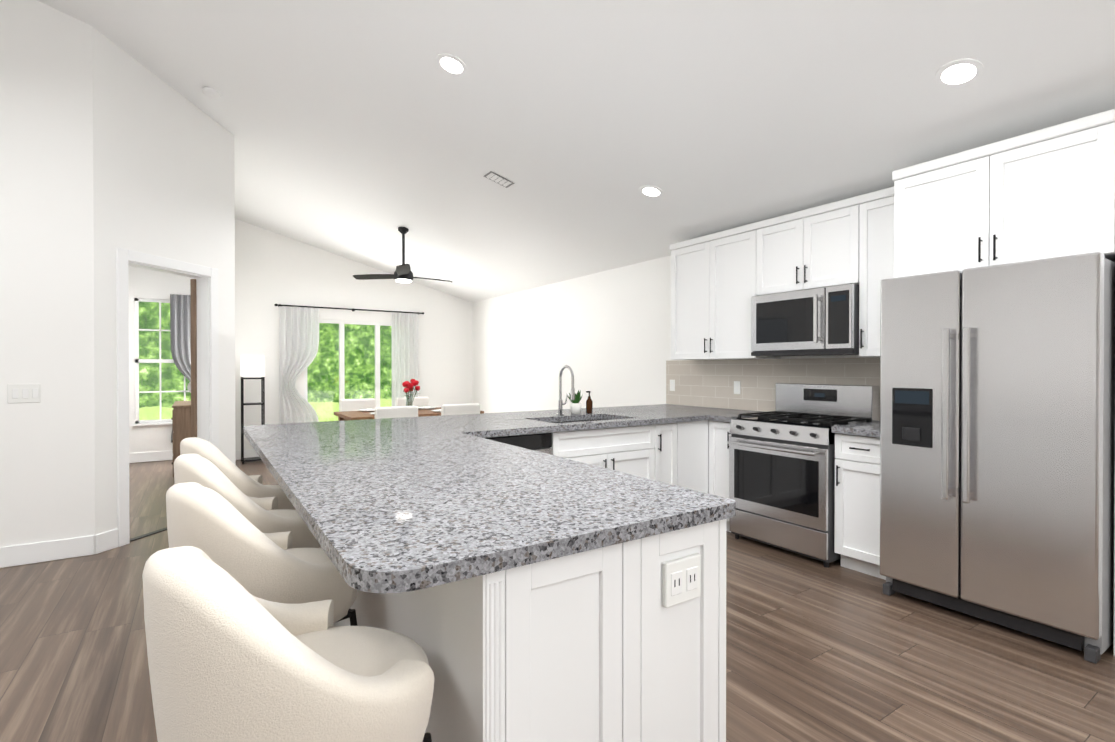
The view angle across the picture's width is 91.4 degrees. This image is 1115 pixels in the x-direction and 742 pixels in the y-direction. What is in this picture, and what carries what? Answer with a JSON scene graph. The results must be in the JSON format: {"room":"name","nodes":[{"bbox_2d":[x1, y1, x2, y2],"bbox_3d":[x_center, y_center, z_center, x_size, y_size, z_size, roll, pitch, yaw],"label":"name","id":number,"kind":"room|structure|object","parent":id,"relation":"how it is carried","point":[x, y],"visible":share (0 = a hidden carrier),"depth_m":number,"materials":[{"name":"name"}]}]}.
{"room":"dining room and kitchen","nodes":[
{"label":"dining room and kitchen","id":0,"kind":"room"},
{"bbox_2d":[0,0,94,553],"bbox_3d":[-4.960,-1.120,2.687,4.100,4.800,0.120,0,0,-33],"label":"wall","id":1,"kind":"structure","parent":0,"point":[47,467],"depth_m":3.64,"materials":[{"name":"paint"}]},
{"bbox_2d":[7,384,39,402],"bbox_3d":[-3.510,0.147,3.575,0.160,0.125,0.010,0,0,-33],"label":"light switch","id":2,"kind":"object","parent":1,"relation":"attached to","point":[23,393],"visible":1,"depth_m":3.57,"materials":[{"name":"white plastic"}]},
{"bbox_2d":[0,449,258,567],"bbox_3d":[-4.021,1.196,5.497,8.750,0.135,5.150,0,0,-33],"label":"baseboard","id":3,"kind":"structure","parent":1,"relation":"attached to","point":[30,553],"depth_m":3.70,"materials":[{"name":"paint"}]},
{"bbox_2d":[128,266,196,452],"bbox_3d":[-7.094,-1.144,6.610,4.866,4.800,0.120,0,0,-33],"label":"wall","id":4,"kind":"structure","parent":0,"point":[143,283],"depth_m":7.49,"materials":[{"name":"paint"}]},
{"bbox_2d":[131,298,190,425],"bbox_3d":[-5.428,-0.125,7.664,0.920,1.750,0.130,0,0,-33],"label":"bedroom window","id":5,"kind":"structure","parent":4,"relation":"in","point":[138,361],"depth_m":7.55,"materials":[{"name":"paint"}]},
{"bbox_2d":[170,294,196,442],"bbox_3d":[-5.189,-0.035,7.684,0.460,2.070,0.070,0,0,-33],"label":"curtain","id":6,"kind":"object","parent":5,"relation":"hanging from","point":[180,323],"visible":0.25,"depth_m":7.62,"materials":[{"name":"grey fabric"}]},
{"bbox_2d":[92,26,235,553],"bbox_3d":[-3.150,-1.130,4.393,0.120,4.800,1.253,0,0,12],"label":"wall","id":7,"kind":"structure","parent":0,"point":[163,171],"depth_m":4.15,"materials":[{"name":"paint"}]},
{"bbox_2d":[116,247,218,546],"bbox_3d":[-3.166,0.187,4.379,0.178,2.165,0.896,0,0,12],"label":"door frame","id":8,"kind":"structure","parent":7,"relation":"attached to","point":[204,369],"depth_m":4.58,"materials":[{"name":"paint"}]},
{"bbox_2d":[235,219,471,449],"bbox_3d":[-3.113,-1.156,8.630,3.764,4.800,0.120,0,0,-33],"label":"wall","id":9,"kind":"structure","parent":0,"point":[272,269],"depth_m":8.23,"materials":[{"name":"paint"}]},
{"bbox_2d":[304,319,391,421],"bbox_3d":[-3.133,0.229,8.619,1.640,2.030,0.070,0,0,-33],"label":"door","id":10,"kind":"structure","parent":9,"relation":"in","point":[342,376],"depth_m":8.48,"materials":[{"name":"paint"}]},
{"bbox_2d":[275,304,423,314],"bbox_3d":[-3.164,-0.955,8.459,2.220,0.050,0.109,0,0,-33],"label":"curtain rod","id":11,"kind":"object","parent":9,"relation":"attached to","point":[353,309],"visible":0.98,"depth_m":8.37,"materials":[{"name":"black metal"}]},
{"bbox_2d":[279,306,318,423],"bbox_3d":[-3.796,0.145,8.007,0.540,2.166,0.080,0,0,-33],"label":"curtain","id":12,"kind":"object","parent":11,"relation":"hanging from","point":[298,337],"visible":0.83,"depth_m":7.97,"materials":[{"name":"white fabric"}]},
{"bbox_2d":[391,312,417,406],"bbox_3d":[-2.486,0.140,8.872,0.440,2.166,0.081,0,0,-33],"label":"curtain","id":13,"kind":"object","parent":11,"relation":"hanging from","point":[404,330],"visible":0.58,"depth_m":8.86,"materials":[{"name":"white fabric"}]},
{"bbox_2d":[0,460,1114,741],"bbox_3d":[-2.117,1.310,2.680,9.020,0.060,12.350,0,0,-33],"label":"floor","id":14,"kind":"structure","parent":0,"point":[816,650],"depth_m":2.41,"materials":[{"name":"brown wood"}]},
{"bbox_2d":[171,381,190,482],"bbox_3d":[-4.439,0.679,6.626,0.421,1.155,1.030,0,0,-33],"label":"dresser","id":15,"kind":"object","parent":14,"relation":"on","point":[181,418],"visible":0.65,"depth_m":6.14,"materials":[{"name":"brown wood"}]},
{"bbox_2d":[180,437,295,509],"bbox_3d":[-1.586,0.801,2.771,0.553,0.959,0.551,0,0,-33],"label":"bar stool","id":16,"kind":"object","parent":14,"relation":"on","point":[243,482],"visible":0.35,"depth_m":2.54,"materials":[{"name":"beige fabric"}]},
{"bbox_2d":[174,453,319,547],"bbox_3d":[-1.258,0.805,2.256,0.544,0.959,0.550,0,0,-33],"label":"bar stool","id":17,"kind":"object","parent":14,"relation":"on","point":[264,515],"visible":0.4,"depth_m":2.04,"materials":[{"name":"beige fabric"}]},
{"bbox_2d":[240,355,264,463],"bbox_3d":[-4.190,0.516,7.473,0.274,1.470,0.274,0,0,-33],"label":"floor lamp","id":18,"kind":"object","parent":14,"relation":"on","point":[252,365],"visible":0.88,"depth_m":7.38,"materials":[{"name":"black metal"}]},
{"bbox_2d":[166,482,357,625],"bbox_3d":[-0.905,0.808,1.734,0.556,0.959,0.551,0,0,-33],"label":"bar stool","id":19,"kind":"object","parent":14,"relation":"on","point":[218,529],"visible":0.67,"depth_m":1.50,"materials":[{"name":"beige fabric"}]},
{"bbox_2d":[142,546,433,741],"bbox_3d":[-0.526,0.811,1.146,0.550,0.959,0.550,0,0,-33],"label":"bar stool","id":20,"kind":"object","parent":14,"relation":"on","point":[231,658],"visible":1,"depth_m":0.91,"materials":[{"name":"beige fabric"}]},
{"bbox_2d":[334,600,355,626],"bbox_3d":[-0.501,0.844,2.367,0.775,0.876,0.590,0,0,-33],"label":"base cabinet","id":21,"kind":"object","parent":14,"relation":"on","point":[346,622],"depth_m":2.18,"materials":[{"name":"white wood"}]},
{"bbox_2d":[340,398,375,411],"bbox_3d":[-2.546,0.814,7.081,0.460,0.880,0.510,0,0,-33],"label":"dining chair","id":22,"kind":"object","parent":14,"relation":"on","point":[352,404],"visible":0.17,"depth_m":7.21,"materials":[{"name":"fabric"}]},
{"bbox_2d":[356,590,391,630],"bbox_3d":[-0.242,0.847,1.975,0.775,0.876,0.590,0,0,-33],"label":"base cabinet","id":23,"kind":"object","parent":14,"relation":"on","point":[374,610],"depth_m":1.83,"materials":[{"name":"white wood"}]},
{"bbox_2d":[375,406,417,418],"bbox_3d":[-1.846,0.820,6.021,0.460,0.880,0.510,0,0,-33],"label":"dining chair","id":24,"kind":"object","parent":14,"relation":"on","point":[395,412],"visible":0.23,"depth_m":5.80,"materials":[{"name":"fabric"}]},
{"bbox_2d":[334,407,483,420],"bbox_3d":[-1.845,0.880,6.783,1.600,0.750,0.940,0,0,-33],"label":"dining table","id":25,"kind":"object","parent":14,"relation":"on","point":[350,415],"visible":0.25,"depth_m":6.49,"materials":[{"name":"brown wood"}]},
{"bbox_2d":[358,408,374,411],"bbox_3d":[-2.350,0.487,6.783,0.268,0.034,0.268,0,0,12],"label":"place setting","id":26,"kind":"object","parent":25,"relation":"on","point":[362,410],"depth_m":6.72,"materials":[{"name":"white ceramic"}]},
{"bbox_2d":[402,379,419,405],"bbox_3d":[-1.894,0.302,7.000,0.242,0.401,0.265,0,0,-33],"label":"vase","id":27,"kind":"object","parent":25,"relation":"on","point":[408,385],"visible":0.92,"depth_m":6.97,"materials":[{"name":"clear glass"}]},
{"bbox_2d":[418,406,434,408],"bbox_3d":[-1.733,0.485,7.191,0.268,0.034,0.268,0,0,12],"label":"place setting","id":28,"kind":"object","parent":25,"relation":"on","point":[424,407],"depth_m":7.17,"materials":[{"name":"white ceramic"}]},
{"bbox_2d":[396,397,428,406],"bbox_3d":[-1.928,0.811,7.489,0.460,0.880,0.510,0,0,-33],"label":"dining chair","id":29,"kind":"object","parent":14,"relation":"on","point":[420,401],"visible":0.15,"depth_m":7.66,"materials":[{"name":"fabric"}]},
{"bbox_2d":[441,403,479,415],"bbox_3d":[-1.228,0.818,6.429,0.460,0.880,0.510,0,0,-33],"label":"dining chair","id":30,"kind":"object","parent":14,"relation":"on","point":[458,409],"visible":0.21,"depth_m":6.20,"materials":[{"name":"fabric"}]},
{"bbox_2d":[485,431,563,457],"bbox_3d":[-0.822,0.837,3.510,1.500,0.876,0.809,0,0,-33],"label":"base cabinet","id":31,"kind":"object","parent":14,"relation":"on","point":[557,447],"depth_m":3.57,"materials":[{"name":"white wood"}]},
{"bbox_2d":[243,404,767,454],"bbox_3d":[-0.081,0.464,4.009,3.808,0.224,1.370,0,0,-33],"label":"countertop","id":32,"kind":"structure","parent":31,"relation":"on","point":[287,435],"depth_m":3.62,"materials":[{"name":"stone"}]},
{"bbox_2d":[557,365,574,415],"bbox_3d":[0.082,0.152,4.243,0.101,0.395,0.216,0,0,-33],"label":"faucet","id":33,"kind":"object","parent":32,"relation":"on","point":[560,406],"visible":1,"depth_m":4.28,"materials":[{"name":"silver metal"}]},
{"bbox_2d":[568,390,581,413],"bbox_3d":[0.137,0.248,4.415,0.150,0.202,0.132,0,0,-33],"label":"potted plant","id":34,"kind":"object","parent":32,"relation":"on","point":[575,406],"visible":0.96,"depth_m":4.38,"materials":[{"name":"green plant"}]},
{"bbox_2d":[586,391,592,413],"bbox_3d":[0.261,0.257,4.479,0.058,0.183,0.055,0,0,-33],"label":"soap bottle","id":35,"kind":"object","parent":32,"relation":"on","point":[589,405],"visible":1,"depth_m":4.46,"materials":[{"name":"brown glass"}]},
{"bbox_2d":[485,433,551,454],"bbox_3d":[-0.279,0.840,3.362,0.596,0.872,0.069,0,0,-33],"label":"dishwasher","id":36,"kind":"object","parent":31,"relation":"in","point":[541,442],"visible":0.04,"depth_m":3.44,"materials":[{"name":"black metal"}]},
{"bbox_2d":[392,518,730,741],"bbox_3d":[0.016,0.849,1.586,0.775,0.876,0.583,0,0,-33],"label":"base cabinet","id":37,"kind":"object","parent":14,"relation":"on","point":[623,642],"depth_m":1.31,"materials":[{"name":"white wood"}]},
{"bbox_2d":[259,432,735,592],"bbox_3d":[-0.445,0.384,2.048,1.037,0.040,1.920,0,0,-33],"label":"countertop","id":38,"kind":"structure","parent":37,"relation":"on","point":[396,505],"depth_m":1.49,"materials":[{"name":"stone"}]},
{"bbox_2d":[564,428,603,443],"bbox_3d":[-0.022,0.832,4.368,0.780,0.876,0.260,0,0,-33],"label":"base cabinet","id":39,"kind":"object","parent":14,"relation":"on","point":[577,436],"depth_m":3.69,"materials":[{"name":"white wood"}]},
{"bbox_2d":[564,440,639,476],"bbox_3d":[0.179,0.932,4.064,0.780,0.680,0.470,0,0,-33],"label":"base cabinet","id":40,"kind":"object","parent":14,"relation":"on","point":[617,457],"depth_m":3.80,"materials":[{"name":"white wood"}]},
{"bbox_2d":[604,423,671,483],"bbox_3d":[0.577,0.832,4.434,0.293,0.876,0.809,0,0,-33],"label":"base cabinet","id":41,"kind":"object","parent":14,"relation":"on","point":[654,441],"depth_m":4.03,"materials":[{"name":"white wood"}]},
{"bbox_2d":[672,420,711,493],"bbox_3d":[0.845,0.831,4.579,0.420,0.876,0.863,0,0,-33],"label":"base cabinet","id":42,"kind":"object","parent":14,"relation":"on","point":[692,440],"depth_m":4.27,"materials":[{"name":"white wood"}]},
{"bbox_2d":[712,420,730,497],"bbox_3d":[1.537,0.832,4.448,0.628,0.876,0.266,0,0,-33],"label":"base cabinet","id":43,"kind":"object","parent":14,"relation":"on","point":[720,429],"depth_m":4.28,"materials":[{"name":"white wood"}]},
{"bbox_2d":[727,383,878,567],"bbox_3d":[1.759,0.688,3.962,0.737,1.170,0.764,0,0,-33],"label":"range","id":44,"kind":"object","parent":14,"relation":"on","point":[782,458],"visible":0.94,"depth_m":3.81,"materials":[{"name":"silver metal"}]},
{"bbox_2d":[834,433,885,579],"bbox_3d":[2.141,0.837,3.534,0.628,0.876,0.349,0,0,-33],"label":"base cabinet","id":45,"kind":"object","parent":14,"relation":"on","point":[857,461],"depth_m":3.39,"materials":[{"name":"white wood"}]},
{"bbox_2d":[831,421,879,437],"bbox_3d":[2.130,0.375,3.520,0.658,0.040,0.355,0,0,-33],"label":"countertop","id":46,"kind":"structure","parent":45,"relation":"on","point":[872,429],"depth_m":3.42,"materials":[{"name":"stone"}]},
{"bbox_2d":[880,252,1114,663],"bbox_3d":[2.380,0.379,2.920,0.808,1.800,0.910,0,0,-33],"label":"refrigerator","id":47,"kind":"object","parent":14,"relation":"on","point":[997,424],"visible":1,"depth_m":2.62,"materials":[{"name":"silver metal"}]},
{"bbox_2d":[1113,467,1114,655],"bbox_3d":[2.770,0.053,2.576,0.631,2.455,0.070,0,0,-33],"label":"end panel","id":48,"kind":"object","parent":14,"relation":"on","point":[1114,572],"visible":1,"depth_m":2.44,"materials":[{"name":"white wood"}]},
{"bbox_2d":[37,0,1114,301],"bbox_3d":[-2.138,-1.951,2.647,8.970,1.626,12.350,0,0,-33],"label":"ceiling","id":49,"kind":"structure","parent":0,"point":[361,130],"depth_m":3.52,"materials":[{"name":"paint"}]},
{"bbox_2d":[202,87,220,98],"bbox_3d":[-2.732,-2.193,4.297,0.130,0.035,0.130,0,0,-33],"label":"smoke detector","id":50,"kind":"object","parent":49,"relation":"attached to","point":[209,92],"visible":0.96,"depth_m":4.26,"materials":[{"name":"paint"}]},
{"bbox_2d":[353,227,451,282],"bbox_3d":[-1.734,-1.387,6.516,1.142,0.647,1.174,0,0,-33],"label":"ceiling fan","id":51,"kind":"object","parent":49,"relation":"hanging from","point":[403,273],"visible":1,"depth_m":6.50,"materials":[{"name":"black metal"}]},
{"bbox_2d":[436,53,466,76],"bbox_3d":[-0.652,-1.883,3.347,0.190,0.055,0.190,0,0,-33],"label":"recessed light","id":52,"kind":"object","parent":49,"relation":"in","point":[450,64],"visible":1,"depth_m":3.34,"materials":[{"name":"paint"}]},
{"bbox_2d":[484,171,513,187],"bbox_3d":[-0.508,-1.663,4.726,0.230,0.060,0.150,0,0,-33],"label":"ceiling vent","id":53,"kind":"object","parent":49,"relation":"in","point":[498,179],"visible":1,"depth_m":4.72,"materials":[{"name":"metal"}]},
{"bbox_2d":[639,185,662,197],"bbox_3d":[0.752,-1.439,4.362,0.190,0.055,0.190,0,0,-33],"label":"recessed light","id":54,"kind":"object","parent":49,"relation":"in","point":[650,191],"visible":1,"depth_m":4.36,"materials":[{"name":"paint"}]},
{"bbox_2d":[935,58,983,87],"bbox_3d":[1.924,-1.426,2.607,0.190,0.055,0.190,0,0,-33],"label":"recessed light","id":55,"kind":"object","parent":49,"relation":"in","point":[958,73],"visible":1,"depth_m":2.60,"materials":[{"name":"paint"}]},
{"bbox_2d":[472,255,870,412],"bbox_3d":[1.554,-1.134,5.092,0.120,4.800,12.150,0,0,-33],"label":"wall","id":56,"kind":"structure","parent":0,"point":[605,336],"depth_m":6.90,"materials":[{"name":"paint"}]},
{"bbox_2d":[670,237,701,359],"bbox_3d":[1.349,-0.646,4.996,0.327,1.084,0.529,0,0,-33],"label":"upper cabinet","id":57,"kind":"object","parent":56,"relation":"attached to","point":[686,256],"depth_m":4.97,"materials":[{"name":"white wood"}]},
{"bbox_2d":[702,221,780,359],"bbox_3d":[1.592,-0.644,4.629,0.327,1.084,0.589,0,0,-33],"label":"upper cabinet","id":58,"kind":"object","parent":56,"relation":"attached to","point":[731,258],"depth_m":4.56,"materials":[{"name":"white wood"}]},
{"bbox_2d":[666,357,879,420],"bbox_3d":[1.810,0.123,4.587,0.015,0.449,2.488,0,0,-33],"label":"backsplash","id":59,"kind":"structure","parent":56,"relation":"attached to","point":[744,384],"depth_m":4.76,"materials":[{"name":"tile"}]},
{"bbox_2d":[762,213,793,294],"bbox_3d":[1.850,-0.892,4.238,0.327,0.584,0.464,0,0,-33],"label":"upper cabinet","id":60,"kind":"object","parent":56,"relation":"attached to","point":[777,232],"depth_m":4.19,"materials":[{"name":"white wood"}]},
{"bbox_2d":[794,195,861,290],"bbox_3d":[2.040,-0.890,3.949,0.327,0.584,0.464,0,0,-33],"label":"upper cabinet","id":61,"kind":"object","parent":56,"relation":"attached to","point":[825,236],"depth_m":3.86,"materials":[{"name":"white wood"}]},
{"bbox_2d":[751,284,858,355],"bbox_3d":[1.894,-0.353,4.063,0.448,0.470,0.798,0,0,-33],"label":"microwave","id":62,"kind":"object","parent":61,"relation":"attached to","point":[822,321],"visible":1,"depth_m":3.90,"materials":[{"name":"silver metal"}]},
{"bbox_2d":[858,188,889,356],"bbox_3d":[2.249,-0.638,3.635,0.327,1.084,0.413,0,0,-33],"label":"upper cabinet","id":63,"kind":"object","parent":56,"relation":"attached to","point":[874,207],"depth_m":3.60,"materials":[{"name":"white wood"}]},
{"bbox_2d":[890,150,969,277],"bbox_3d":[2.387,-0.856,3.162,0.617,0.643,0.526,0,0,-33],"label":"upper cabinet","id":64,"kind":"object","parent":56,"relation":"attached to","point":[930,200],"depth_m":3.05,"materials":[{"name":"white wood"}]},
{"bbox_2d":[970,109,1114,267],"bbox_3d":[2.611,-0.854,2.823,0.617,0.643,0.525,0,0,-33],"label":"upper cabinet","id":65,"kind":"object","parent":56,"relation":"attached to","point":[1048,192],"depth_m":2.64,"materials":[{"name":"white wood"}]},
{"label":"outside","id":66,"kind":"structure","parent":0,"visible":0},
{"bbox_2d":[139,302,391,421],"bbox_3d":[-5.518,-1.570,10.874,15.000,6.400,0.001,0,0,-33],"label":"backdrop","id":67,"kind":"structure","parent":66,"point":[386,399],"depth_m":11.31,"materials":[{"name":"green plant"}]}
]}

